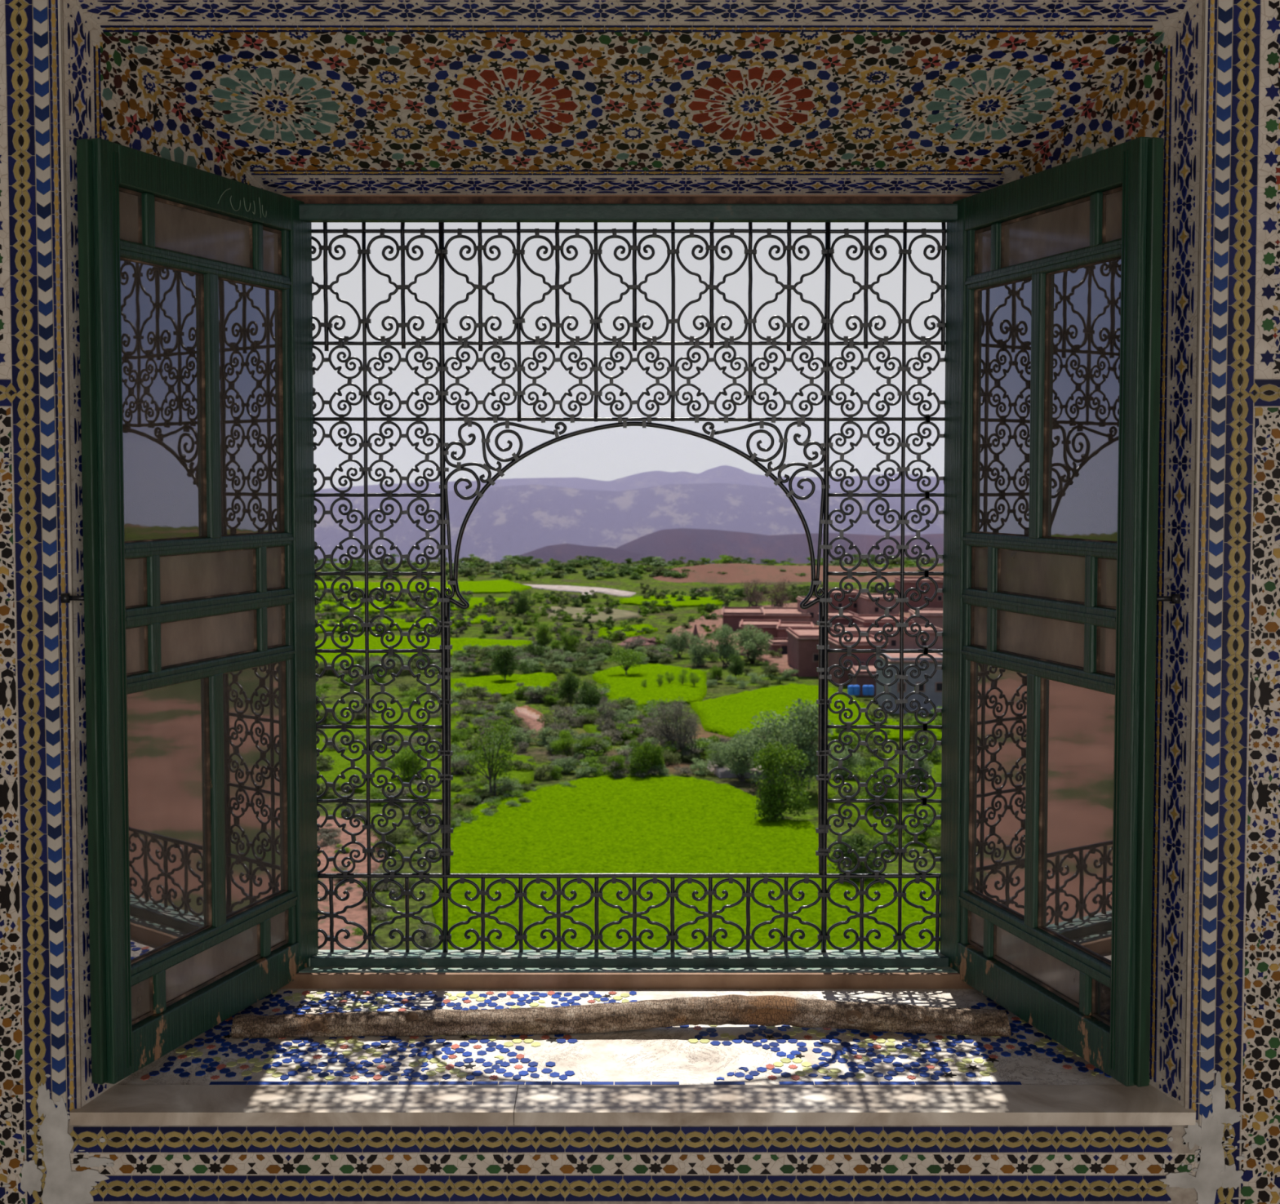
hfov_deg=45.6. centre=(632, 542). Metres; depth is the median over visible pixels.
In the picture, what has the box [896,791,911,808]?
bush
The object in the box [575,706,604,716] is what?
bush
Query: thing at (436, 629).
bush
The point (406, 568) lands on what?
tree
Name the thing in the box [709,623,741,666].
tree
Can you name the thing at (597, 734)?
bush
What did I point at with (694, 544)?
hill
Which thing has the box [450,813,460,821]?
tuft
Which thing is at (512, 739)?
bush
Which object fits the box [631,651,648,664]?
bush
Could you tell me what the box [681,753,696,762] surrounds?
bush
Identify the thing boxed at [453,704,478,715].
bush
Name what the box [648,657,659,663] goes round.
bush
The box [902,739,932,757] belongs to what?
bush
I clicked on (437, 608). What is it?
bush
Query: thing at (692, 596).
tree
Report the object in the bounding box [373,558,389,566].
tree
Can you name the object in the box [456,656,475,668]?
bush
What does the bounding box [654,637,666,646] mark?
bush
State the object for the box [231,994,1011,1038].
branch
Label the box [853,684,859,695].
barrel
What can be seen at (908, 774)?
bush
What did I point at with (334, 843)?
bush
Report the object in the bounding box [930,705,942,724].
bush
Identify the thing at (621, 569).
tree
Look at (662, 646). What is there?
bush
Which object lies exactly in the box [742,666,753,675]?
bush
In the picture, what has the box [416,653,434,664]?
bush
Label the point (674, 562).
tree
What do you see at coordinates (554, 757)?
bush
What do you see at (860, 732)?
bush
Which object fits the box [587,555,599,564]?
tree
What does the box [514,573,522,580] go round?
tree
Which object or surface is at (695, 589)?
tree
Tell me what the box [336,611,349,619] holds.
bush
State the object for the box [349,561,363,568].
tree
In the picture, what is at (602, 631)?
crop field
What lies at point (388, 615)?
bush
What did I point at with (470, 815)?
tuft
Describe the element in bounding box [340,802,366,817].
bush
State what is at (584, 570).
tree
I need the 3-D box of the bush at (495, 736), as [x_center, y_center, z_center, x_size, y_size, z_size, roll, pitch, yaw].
[-14.702,21.698,164.159,2.766,1.657,2.685,-2,3,-41]
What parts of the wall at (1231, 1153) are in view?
star panel, star panel, star panel, star panel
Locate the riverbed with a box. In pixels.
[525,584,635,596]
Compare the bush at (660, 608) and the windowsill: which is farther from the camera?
the bush at (660, 608)
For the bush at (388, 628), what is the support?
on the ground at (539, 753)
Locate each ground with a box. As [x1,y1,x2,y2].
[315,562,942,950]
[671,603,910,676]
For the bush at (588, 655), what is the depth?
238.08 m
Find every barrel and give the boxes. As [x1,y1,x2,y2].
[847,684,853,695]
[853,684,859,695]
[862,684,868,695]
[868,684,874,695]
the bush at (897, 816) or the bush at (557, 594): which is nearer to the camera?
the bush at (897, 816)
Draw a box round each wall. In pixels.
[0,0,1279,1203]
[62,0,266,1106]
[283,195,972,198]
[1006,0,1202,1106]
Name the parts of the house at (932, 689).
pane, pane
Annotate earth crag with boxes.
[616,635,651,645]
[649,636,665,644]
[690,624,701,644]
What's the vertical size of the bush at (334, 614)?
1.521 m
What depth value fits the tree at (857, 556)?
503.90 m
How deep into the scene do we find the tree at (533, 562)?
487.86 m
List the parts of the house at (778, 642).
door frame, door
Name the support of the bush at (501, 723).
on the ground at (539, 753)
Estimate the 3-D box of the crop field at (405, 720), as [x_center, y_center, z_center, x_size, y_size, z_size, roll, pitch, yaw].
[-27.688,21.780,186.894,25.220,1.697,21.928,0,3,0]
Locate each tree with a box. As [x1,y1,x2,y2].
[315,558,328,567]
[316,558,330,564]
[317,564,328,572]
[322,570,334,580]
[338,560,355,568]
[342,566,357,572]
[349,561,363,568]
[356,566,372,571]
[357,560,364,566]
[361,560,379,567]
[363,569,377,577]
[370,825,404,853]
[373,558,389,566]
[374,564,388,570]
[385,553,399,563]
[386,743,437,780]
[400,562,417,570]
[401,567,410,572]
[402,558,412,565]
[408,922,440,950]
[411,561,421,568]
[423,560,448,568]
[452,561,467,568]
[457,561,470,568]
[457,568,475,574]
[461,567,479,577]
[462,718,519,796]
[463,557,484,564]
[467,574,476,580]
[468,554,480,560]
[474,560,489,567]
[474,566,492,574]
[476,558,490,567]
[488,560,512,568]
[489,569,503,577]
[491,645,519,680]
[493,563,506,569]
[493,563,506,570]
[497,569,512,574]
[499,555,522,561]
[501,573,514,579]
[502,555,520,564]
[505,568,516,574]
[509,560,517,567]
[511,589,535,615]
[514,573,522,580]
[516,555,537,565]
[518,571,533,580]
[520,564,530,568]
[524,643,545,661]
[526,558,543,566]
[532,567,543,576]
[534,570,544,577]
[535,623,554,650]
[541,567,553,571]
[544,569,551,575]
[546,561,564,570]
[547,564,564,567]
[550,639,560,650]
[551,569,565,577]
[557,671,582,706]
[559,562,578,568]
[560,631,579,654]
[564,563,575,569]
[564,566,578,573]
[567,559,593,564]
[568,555,586,563]
[568,561,586,567]
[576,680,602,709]
[582,568,589,576]
[585,557,598,565]
[586,568,606,578]
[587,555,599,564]
[591,563,603,570]
[595,556,605,564]
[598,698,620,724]
[600,560,613,566]
[602,571,617,577]
[604,646,647,675]
[605,564,616,571]
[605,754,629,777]
[617,570,626,577]
[618,568,633,575]
[619,564,635,573]
[624,558,633,564]
[626,737,653,776]
[628,572,644,579]
[631,564,647,573]
[636,563,653,572]
[639,582,649,593]
[640,555,654,562]
[641,556,654,564]
[641,743,665,775]
[642,592,651,599]
[646,590,657,595]
[648,567,667,576]
[648,587,657,593]
[648,697,690,754]
[650,556,669,566]
[653,568,663,576]
[654,591,667,599]
[660,568,677,576]
[660,570,679,577]
[660,589,670,594]
[664,570,679,577]
[666,560,681,565]
[666,699,700,759]
[669,571,689,577]
[670,591,679,597]
[675,591,687,600]
[676,556,685,564]
[680,568,694,571]
[683,561,691,567]
[688,587,698,593]
[688,591,701,599]
[691,557,711,565]
[693,560,705,565]
[697,588,707,597]
[708,586,723,593]
[708,664,723,683]
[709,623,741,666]
[710,592,719,599]
[711,555,727,564]
[711,585,724,593]
[715,595,724,600]
[716,555,733,564]
[716,586,728,595]
[718,728,757,782]
[724,555,742,563]
[726,591,735,599]
[727,653,745,679]
[730,622,773,663]
[731,560,742,563]
[731,588,745,597]
[734,595,742,601]
[736,591,746,599]
[739,578,772,606]
[741,557,755,564]
[752,586,767,592]
[760,559,773,563]
[761,577,793,607]
[764,559,776,564]
[782,558,793,564]
[782,562,796,565]
[787,593,797,602]
[789,583,799,595]
[789,590,804,600]
[791,586,805,591]
[805,556,817,565]
[815,557,822,565]
[827,745,864,777]
[829,560,845,565]
[853,553,870,563]
[855,763,905,813]
[862,554,875,564]
[869,586,882,593]
[888,556,906,564]
[891,748,935,782]
[904,560,915,567]
[905,562,916,565]
[909,559,922,566]
[915,557,935,564]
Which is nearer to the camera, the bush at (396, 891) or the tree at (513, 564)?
the bush at (396, 891)
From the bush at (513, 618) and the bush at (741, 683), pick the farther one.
the bush at (513, 618)
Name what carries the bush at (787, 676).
on the ground at (539, 753)
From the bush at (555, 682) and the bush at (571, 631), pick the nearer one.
the bush at (555, 682)
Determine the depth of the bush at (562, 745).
159.29 m
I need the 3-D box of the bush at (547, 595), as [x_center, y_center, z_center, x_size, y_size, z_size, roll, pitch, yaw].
[-19.691,12.706,358.861,3.484,2.591,3.943,1,3,13]
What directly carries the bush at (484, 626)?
on the ground at (539, 753)
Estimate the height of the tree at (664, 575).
2.277 m
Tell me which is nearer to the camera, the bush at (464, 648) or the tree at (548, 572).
the bush at (464, 648)
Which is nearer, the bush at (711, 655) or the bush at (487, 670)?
the bush at (487, 670)
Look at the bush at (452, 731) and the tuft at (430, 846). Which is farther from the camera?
the bush at (452, 731)
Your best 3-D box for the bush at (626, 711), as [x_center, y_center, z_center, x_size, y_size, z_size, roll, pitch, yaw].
[-0.554,20.725,184.551,3.297,1.959,3.539,1,3,17]
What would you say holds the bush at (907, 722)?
on the crop field at (725, 715)
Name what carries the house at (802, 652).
on the ground at (783, 664)
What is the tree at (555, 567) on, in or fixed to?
on the ground at (539, 753)
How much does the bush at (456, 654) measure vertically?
1.522 m
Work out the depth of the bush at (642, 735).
169.40 m
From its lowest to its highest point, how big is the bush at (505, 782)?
1.727 m
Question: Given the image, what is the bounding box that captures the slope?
[316,815,385,950]
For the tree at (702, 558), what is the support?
on the ground at (539, 753)
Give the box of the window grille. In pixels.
[311,222,946,952]
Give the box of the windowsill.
[70,988,1195,1124]
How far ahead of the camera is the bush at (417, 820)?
126.88 m
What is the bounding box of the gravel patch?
[707,752,764,778]
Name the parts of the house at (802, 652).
pane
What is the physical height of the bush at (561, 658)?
1.505 m
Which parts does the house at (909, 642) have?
pane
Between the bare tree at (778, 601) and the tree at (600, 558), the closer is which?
the bare tree at (778, 601)
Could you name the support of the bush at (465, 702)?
on the crop field at (405, 720)
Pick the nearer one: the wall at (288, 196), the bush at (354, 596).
the wall at (288, 196)
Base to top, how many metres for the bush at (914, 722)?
2.651 m
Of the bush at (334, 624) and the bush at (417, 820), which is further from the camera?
the bush at (334, 624)
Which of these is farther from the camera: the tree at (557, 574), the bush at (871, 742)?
the tree at (557, 574)
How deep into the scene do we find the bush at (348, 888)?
107.31 m
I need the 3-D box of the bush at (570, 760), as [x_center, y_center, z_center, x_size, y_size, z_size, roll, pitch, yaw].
[-6.426,22.307,151.905,2.278,1.348,2.211,1,3,11]
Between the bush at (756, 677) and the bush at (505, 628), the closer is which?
the bush at (756, 677)
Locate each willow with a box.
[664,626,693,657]
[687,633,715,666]
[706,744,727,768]
[737,710,815,787]
[771,698,835,795]
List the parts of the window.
head rail, head rail, rail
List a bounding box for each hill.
[499,543,646,563]
[616,528,943,563]
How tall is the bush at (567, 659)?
1.752 m
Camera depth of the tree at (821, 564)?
492.46 m
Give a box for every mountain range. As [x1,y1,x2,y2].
[314,465,944,493]
[314,483,943,563]
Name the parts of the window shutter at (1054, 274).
pane, pane, pane, pane, pane, pane, rail, rail, pane, rail, rail, rail, pane, pane, rail, rail, pane, pane, pane, pane, pane, pane, pane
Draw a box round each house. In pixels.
[721,606,764,631]
[738,619,782,644]
[761,607,811,622]
[765,637,787,654]
[776,621,813,637]
[786,626,834,676]
[795,595,818,623]
[817,610,861,631]
[821,588,866,613]
[828,634,888,685]
[830,624,942,648]
[847,662,875,696]
[852,614,914,627]
[855,593,899,614]
[874,653,942,713]
[893,577,943,611]
[908,608,942,628]
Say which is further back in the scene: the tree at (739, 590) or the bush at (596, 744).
the tree at (739, 590)
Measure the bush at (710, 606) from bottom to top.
1.915 m
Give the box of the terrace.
[539,606,642,622]
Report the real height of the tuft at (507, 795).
0.801 m
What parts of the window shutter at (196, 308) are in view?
pane, pane, pane, pane, pane, pane, pane, rail, rail, pane, pane, rail, rail, rail, pane, rail, rail, pane, pane, pane, pane, pane, pane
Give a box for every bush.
[315,591,328,601]
[315,604,324,612]
[315,612,330,619]
[315,661,337,675]
[315,682,332,693]
[315,687,327,694]
[315,693,322,706]
[315,709,336,724]
[315,728,325,734]
[316,589,327,598]
[316,754,334,771]
[316,781,342,798]
[317,822,337,834]
[317,831,342,846]
[318,693,327,705]
[319,617,326,623]
[319,697,333,704]
[321,604,339,611]
[322,611,336,618]
[323,737,351,750]
[324,613,333,619]
[325,665,339,675]
[325,718,338,724]
[326,620,336,626]
[327,595,335,601]
[328,587,345,596]
[328,611,337,617]
[328,843,342,848]
[328,865,357,880]
[329,710,346,721]
[333,600,350,606]
[333,662,359,679]
[334,844,351,853]
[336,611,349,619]
[336,624,349,634]
[336,674,358,687]
[336,791,355,804]
[337,666,365,681]
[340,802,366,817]
[343,782,358,790]
[345,886,353,890]
[346,684,365,692]
[347,586,359,597]
[348,734,363,740]
[349,617,357,622]
[349,704,378,719]
[350,927,364,936]
[351,623,362,631]
[351,675,360,684]
[351,777,361,783]
[351,811,371,820]
[352,653,378,665]
[353,611,364,620]
[355,878,374,890]
[356,590,362,598]
[360,661,373,673]
[360,893,388,911]
[361,728,388,742]
[361,787,387,806]
[361,868,395,890]
[364,733,390,751]
[366,895,386,904]
[366,906,397,921]
[368,613,376,618]
[368,655,391,668]
[368,659,381,674]
[369,671,388,684]
[369,786,382,791]
[371,594,381,599]
[373,587,386,598]
[373,617,382,626]
[373,625,383,634]
[373,655,396,663]
[373,788,391,799]
[375,756,395,768]
[380,623,394,631]
[382,597,390,604]
[385,861,405,873]
[386,599,403,608]
[386,613,397,617]
[386,653,404,659]
[386,665,395,675]
[386,786,413,803]
[387,744,400,751]
[388,593,395,598]
[388,733,404,741]
[388,886,399,897]
[389,653,404,662]
[389,657,408,671]
[391,661,416,675]
[391,795,406,807]
[391,827,413,842]
[395,682,417,695]
[395,879,417,897]
[396,592,406,601]
[398,695,425,706]
[399,734,426,745]
[400,615,417,622]
[400,740,416,748]
[401,688,425,699]
[404,654,421,667]
[404,798,435,813]
[404,813,431,829]
[406,601,418,608]
[411,779,440,791]
[412,591,422,597]
[412,822,436,837]
[413,595,425,604]
[415,662,430,672]
[416,607,425,616]
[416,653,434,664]
[416,684,426,692]
[417,626,431,635]
[420,847,439,858]
[421,610,432,617]
[422,597,431,607]
[422,830,438,842]
[423,810,440,822]
[425,713,437,718]
[426,728,441,742]
[427,590,438,597]
[427,626,440,635]
[427,689,441,701]
[428,653,440,664]
[428,704,462,716]
[429,742,441,751]
[431,658,440,673]
[432,605,440,613]
[437,688,461,702]
[438,746,462,755]
[438,767,457,775]
[440,610,455,617]
[440,728,460,734]
[449,617,457,623]
[450,660,465,671]
[450,728,470,741]
[450,750,472,759]
[450,754,472,768]
[450,758,466,774]
[450,759,475,775]
[451,741,459,747]
[452,628,459,636]
[452,682,488,702]
[452,745,467,755]
[453,619,466,629]
[453,650,467,658]
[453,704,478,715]
[453,760,478,774]
[455,608,466,616]
[455,613,466,620]
[455,649,478,661]
[455,720,469,733]
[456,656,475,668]
[457,626,465,633]
[457,698,475,707]
[458,735,488,751]
[459,661,473,675]
[460,590,473,595]
[460,653,475,662]
[460,714,477,722]
[460,774,483,782]
[462,622,468,630]
[462,644,481,653]
[465,617,473,626]
[465,707,482,715]
[466,645,479,653]
[466,728,475,739]
[466,750,491,758]
[467,607,479,616]
[467,662,491,675]
[468,611,478,617]
[470,647,498,660]
[470,664,484,676]
[471,717,496,732]
[471,751,496,762]
[473,602,482,612]
[475,688,491,699]
[475,700,495,713]
[475,702,488,707]
[476,660,497,675]
[478,631,486,638]
[478,725,493,737]
[479,709,497,719]
[480,618,486,624]
[480,644,500,653]
[480,650,493,662]
[481,608,488,613]
[481,624,493,629]
[482,604,495,613]
[482,621,493,633]
[482,657,499,670]
[483,598,495,604]
[483,719,505,732]
[484,595,496,601]
[484,711,503,722]
[484,730,513,747]
[484,745,499,756]
[485,736,506,747]
[486,692,502,702]
[488,608,501,615]
[488,609,494,615]
[489,600,497,606]
[490,617,497,623]
[491,776,519,795]
[492,625,501,633]
[492,644,507,653]
[493,701,518,718]
[496,600,511,607]
[496,723,516,735]
[500,759,513,772]
[501,624,517,633]
[502,693,516,704]
[502,716,524,726]
[503,626,513,638]
[504,607,513,615]
[506,732,522,742]
[507,597,515,606]
[508,726,540,745]
[510,617,517,622]
[511,758,537,769]
[512,682,533,695]
[513,652,533,666]
[514,646,524,653]
[514,662,532,674]
[514,742,528,753]
[515,620,527,632]
[515,644,528,650]
[515,650,529,657]
[515,685,528,699]
[516,727,530,737]
[517,657,537,671]
[518,613,533,624]
[520,655,543,664]
[524,627,534,635]
[524,685,549,702]
[524,690,542,703]
[526,654,541,664]
[528,635,536,645]
[529,612,541,619]
[530,663,544,673]
[531,638,551,650]
[531,666,542,673]
[532,592,544,603]
[532,616,538,623]
[533,622,548,628]
[533,764,554,780]
[534,729,553,746]
[536,715,568,729]
[537,686,562,704]
[537,693,548,702]
[538,726,554,745]
[539,608,548,616]
[539,649,562,663]
[540,602,551,613]
[541,657,552,667]
[542,591,555,600]
[542,645,563,654]
[542,662,558,672]
[542,690,559,704]
[543,599,551,605]
[543,653,555,662]
[543,728,567,742]
[543,734,568,752]
[545,661,573,673]
[545,693,559,705]
[546,608,555,613]
[546,662,562,675]
[546,722,560,729]
[546,754,565,761]
[546,764,563,779]
[549,595,560,604]
[549,616,558,621]
[549,622,563,632]
[549,684,573,697]
[549,705,577,724]
[549,728,579,759]
[550,648,564,660]
[550,681,570,700]
[551,722,572,732]
[551,757,579,773]
[552,610,564,616]
[552,709,577,720]
[554,591,564,600]
[554,728,577,736]
[555,633,563,642]
[556,627,564,635]
[556,694,576,706]
[557,604,567,612]
[557,613,573,618]
[557,760,578,773]
[558,592,572,604]
[558,654,566,663]
[559,610,573,622]
[559,626,568,632]
[560,650,585,664]
[564,655,577,666]
[566,594,579,600]
[567,747,577,758]
[568,629,582,637]
[569,597,580,603]
[569,631,578,637]
[569,659,589,672]
[569,699,599,717]
[569,715,586,727]
[570,617,585,626]
[570,738,606,757]
[571,598,584,607]
[571,733,591,742]
[571,735,602,756]
[573,742,600,762]
[573,744,614,763]
[573,765,591,777]
[574,688,604,704]
[574,761,597,777]
[575,655,591,666]
[575,666,588,675]
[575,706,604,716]
[576,642,594,657]
[576,711,592,721]
[577,591,591,602]
[577,686,609,705]
[577,754,591,764]
[577,755,602,767]
[578,678,596,690]
[578,712,601,724]
[581,607,598,614]
[581,743,606,757]
[581,762,606,777]
[582,615,591,623]
[582,666,596,673]
[583,732,604,741]
[584,604,595,610]
[584,629,597,640]
[585,594,592,602]
[585,643,612,657]
[586,648,599,659]
[586,653,599,664]
[586,732,601,737]
[587,659,598,666]
[588,623,594,630]
[589,590,598,598]
[589,639,614,648]
[589,739,610,758]
[590,661,603,670]
[593,619,604,628]
[594,717,614,731]
[595,642,611,653]
[595,683,611,697]
[595,703,622,719]
[596,705,624,719]
[596,755,609,773]
[597,696,608,706]
[597,764,611,775]
[598,604,604,612]
[598,653,609,661]
[600,635,611,642]
[600,717,618,733]
[600,728,633,745]
[600,735,612,756]
[601,593,608,597]
[601,760,630,778]
[603,623,613,630]
[604,596,610,605]
[604,606,613,613]
[604,616,614,626]
[604,645,614,656]
[606,631,618,641]
[607,597,621,608]
[610,630,628,639]
[612,711,636,725]
[614,722,645,739]
[614,745,635,760]
[615,704,641,717]
[615,720,641,733]
[616,697,635,715]
[616,697,639,710]
[617,747,632,767]
[619,620,635,631]
[619,730,635,740]
[624,638,646,651]
[625,739,643,746]
[626,617,635,622]
[630,724,654,736]
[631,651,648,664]
[631,737,642,746]
[631,761,660,777]
[632,617,645,623]
[634,729,653,742]
[635,646,645,652]
[635,701,659,718]
[635,712,653,723]
[637,605,649,616]
[640,600,658,608]
[641,626,650,631]
[641,646,658,662]
[641,737,660,746]
[642,715,661,726]
[644,629,653,633]
[645,721,661,732]
[646,648,674,662]
[646,706,666,720]
[648,601,660,613]
[648,653,664,663]
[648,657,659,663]
[649,699,666,705]
[649,724,673,737]
[650,764,670,776]
[652,644,668,650]
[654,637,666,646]
[655,648,679,660]
[656,703,676,722]
[657,606,665,612]
[657,653,671,664]
[661,748,681,764]
[662,600,675,610]
[662,740,691,760]
[665,626,673,632]
[665,742,706,757]
[666,615,678,622]
[672,765,692,777]
[675,724,698,737]
[675,744,702,760]
[680,622,692,628]
[681,734,714,743]
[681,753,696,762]
[683,718,697,733]
[687,615,695,620]
[687,617,695,622]
[688,740,711,759]
[689,757,706,772]
[693,586,709,595]
[693,758,716,775]
[694,752,701,760]
[696,606,705,613]
[697,734,720,752]
[698,660,707,666]
[699,610,707,617]
[699,623,710,627]
[701,739,733,750]
[702,626,711,631]
[703,749,719,761]
[704,603,716,612]
[704,613,718,619]
[705,631,717,637]
[705,679,717,687]
[706,651,719,662]
[706,742,722,760]
[711,735,733,746]
[720,596,730,606]
[724,674,737,684]
[728,735,746,742]
[735,680,750,688]
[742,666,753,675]
[743,656,755,664]
[746,672,767,684]
[750,739,815,822]
[752,730,780,740]
[753,657,764,665]
[755,680,771,687]
[759,660,778,672]
[760,665,781,675]
[764,672,784,683]
[768,648,782,657]
[778,668,799,680]
[826,833,888,881]
[831,786,864,799]
[831,791,848,803]
[833,731,873,751]
[835,728,844,733]
[838,773,853,780]
[852,748,872,759]
[853,773,866,782]
[853,785,883,795]
[855,728,879,742]
[857,758,883,769]
[863,739,888,757]
[864,706,888,723]
[871,779,916,794]
[875,829,904,848]
[880,813,898,822]
[881,728,890,734]
[881,809,895,815]
[884,757,897,766]
[884,836,908,853]
[885,821,909,836]
[888,792,914,812]
[891,714,915,730]
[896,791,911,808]
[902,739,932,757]
[902,770,937,789]
[902,792,918,804]
[902,828,925,839]
[909,716,937,734]
[909,729,937,744]
[909,809,940,831]
[915,824,941,839]
[920,744,942,762]
[927,835,941,854]
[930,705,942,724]
[933,715,942,731]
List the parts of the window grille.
cross rail, cross rail, cross rail, cross rail, cross rail, rod, rod, cross rail, cross rail, cross rail, cross rail, rod, rod, cross rail, cross rail, cross rail, cross rail, cross rail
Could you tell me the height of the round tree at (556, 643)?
3.209 m
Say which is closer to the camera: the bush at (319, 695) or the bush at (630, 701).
the bush at (630, 701)
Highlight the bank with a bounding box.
[512,705,544,735]
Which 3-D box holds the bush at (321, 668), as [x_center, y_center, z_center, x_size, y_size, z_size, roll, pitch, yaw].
[-45.713,18.777,227.420,3.765,2.016,3.879,1,3,21]
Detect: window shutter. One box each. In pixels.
[60,137,318,1084]
[939,136,1180,1087]
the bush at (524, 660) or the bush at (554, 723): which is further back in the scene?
the bush at (524, 660)
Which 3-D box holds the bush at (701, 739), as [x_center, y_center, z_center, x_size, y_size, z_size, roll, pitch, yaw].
[6.714,21.508,163.010,4.115,2.113,3.834,0,3,-7]
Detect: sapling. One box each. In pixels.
[640,679,647,686]
[656,674,665,686]
[662,671,675,683]
[676,668,688,684]
[686,671,700,686]
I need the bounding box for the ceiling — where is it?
[69,0,1195,195]
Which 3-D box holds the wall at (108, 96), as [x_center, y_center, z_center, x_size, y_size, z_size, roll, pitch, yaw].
[-0.797,0.018,2.686,0.032,1.761,0.596,1,3,19]
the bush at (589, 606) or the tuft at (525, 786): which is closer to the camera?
the tuft at (525, 786)
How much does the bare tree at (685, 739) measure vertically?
6.514 m
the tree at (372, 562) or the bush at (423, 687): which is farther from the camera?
the tree at (372, 562)
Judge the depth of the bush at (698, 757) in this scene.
158.75 m
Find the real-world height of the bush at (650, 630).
0.913 m
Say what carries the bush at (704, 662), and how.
on the ground at (539, 753)
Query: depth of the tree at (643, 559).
497.97 m
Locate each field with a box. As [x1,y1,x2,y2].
[315,579,532,594]
[315,597,515,613]
[315,614,494,633]
[315,633,532,666]
[315,701,507,732]
[316,723,536,804]
[417,774,940,950]
[450,672,556,697]
[583,714,666,745]
[592,662,706,706]
[598,623,657,639]
[618,594,724,607]
[652,563,943,582]
[690,683,942,742]
[827,750,942,848]
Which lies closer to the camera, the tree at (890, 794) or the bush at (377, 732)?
the tree at (890, 794)
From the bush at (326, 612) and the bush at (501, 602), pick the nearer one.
the bush at (326, 612)
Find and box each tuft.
[395,854,403,861]
[408,836,417,844]
[414,853,422,860]
[424,844,436,849]
[450,782,462,791]
[450,784,467,791]
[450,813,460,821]
[450,821,457,828]
[451,808,469,817]
[451,821,461,828]
[453,816,472,823]
[454,804,463,811]
[457,813,477,821]
[458,795,478,805]
[462,791,477,804]
[465,783,478,788]
[466,779,488,786]
[468,787,482,795]
[472,795,482,805]
[477,789,493,799]
[479,776,496,783]
[480,808,494,816]
[482,783,493,791]
[482,796,500,803]
[485,799,502,805]
[488,804,497,808]
[490,795,505,800]
[496,784,513,795]
[502,793,522,797]
[504,789,526,797]
[505,799,521,806]
[506,786,524,793]
[518,795,532,802]
[520,782,534,792]
[528,780,538,788]
[558,781,570,785]
[561,783,576,787]
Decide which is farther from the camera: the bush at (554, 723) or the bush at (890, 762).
the bush at (554, 723)
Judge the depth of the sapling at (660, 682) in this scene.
212.17 m
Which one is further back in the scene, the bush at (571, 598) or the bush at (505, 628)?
the bush at (571, 598)
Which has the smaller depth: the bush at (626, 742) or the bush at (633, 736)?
the bush at (626, 742)
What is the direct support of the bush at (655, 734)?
on the ground at (539, 753)
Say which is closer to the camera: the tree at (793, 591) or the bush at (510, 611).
the bush at (510, 611)
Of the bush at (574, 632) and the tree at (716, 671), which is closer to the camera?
the tree at (716, 671)
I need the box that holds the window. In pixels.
[280,196,973,988]
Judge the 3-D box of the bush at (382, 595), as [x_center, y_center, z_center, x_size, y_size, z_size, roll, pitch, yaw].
[-60.931,12.150,364.347,4.149,2.968,3.972,-1,3,-27]
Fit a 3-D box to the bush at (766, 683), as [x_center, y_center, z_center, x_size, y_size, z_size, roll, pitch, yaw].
[18.307,19.814,213.370,2.444,1.022,2.517,1,3,24]
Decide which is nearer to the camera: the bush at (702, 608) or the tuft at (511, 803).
the tuft at (511, 803)
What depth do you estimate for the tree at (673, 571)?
430.43 m
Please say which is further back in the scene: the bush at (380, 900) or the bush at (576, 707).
the bush at (576, 707)
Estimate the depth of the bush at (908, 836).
122.23 m
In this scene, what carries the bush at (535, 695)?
on the ground at (539, 753)
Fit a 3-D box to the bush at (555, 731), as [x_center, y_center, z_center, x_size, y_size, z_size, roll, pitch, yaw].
[-8.433,21.472,168.471,3.173,1.931,3.049,0,3,7]
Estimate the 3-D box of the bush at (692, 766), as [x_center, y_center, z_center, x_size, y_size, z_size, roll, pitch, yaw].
[6.544,22.214,151.641,2.162,1.529,2.014,2,3,41]
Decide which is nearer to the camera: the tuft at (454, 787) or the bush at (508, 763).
the tuft at (454, 787)
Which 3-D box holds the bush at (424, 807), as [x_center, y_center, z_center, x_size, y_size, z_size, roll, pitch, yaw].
[-18.651,23.143,133.602,2.901,1.198,2.989,0,3,4]
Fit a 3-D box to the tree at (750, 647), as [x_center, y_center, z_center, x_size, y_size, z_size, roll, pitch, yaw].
[18.719,16.003,239.292,6.587,6.662,5.502,-1,3,-24]
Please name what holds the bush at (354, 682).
on the ground at (539, 753)
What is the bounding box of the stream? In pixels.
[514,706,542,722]
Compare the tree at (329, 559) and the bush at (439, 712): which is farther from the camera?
the tree at (329, 559)
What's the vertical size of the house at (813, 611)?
6.835 m
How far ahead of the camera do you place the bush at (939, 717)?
175.57 m
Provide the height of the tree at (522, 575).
2.625 m
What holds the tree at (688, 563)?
on the ground at (539, 753)
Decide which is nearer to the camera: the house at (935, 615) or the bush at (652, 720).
the bush at (652, 720)
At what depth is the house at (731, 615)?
283.21 m
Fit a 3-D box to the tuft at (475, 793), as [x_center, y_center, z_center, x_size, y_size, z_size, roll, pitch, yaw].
[-14.685,23.070,137.200,1.480,1.073,1.426,0,3,-5]

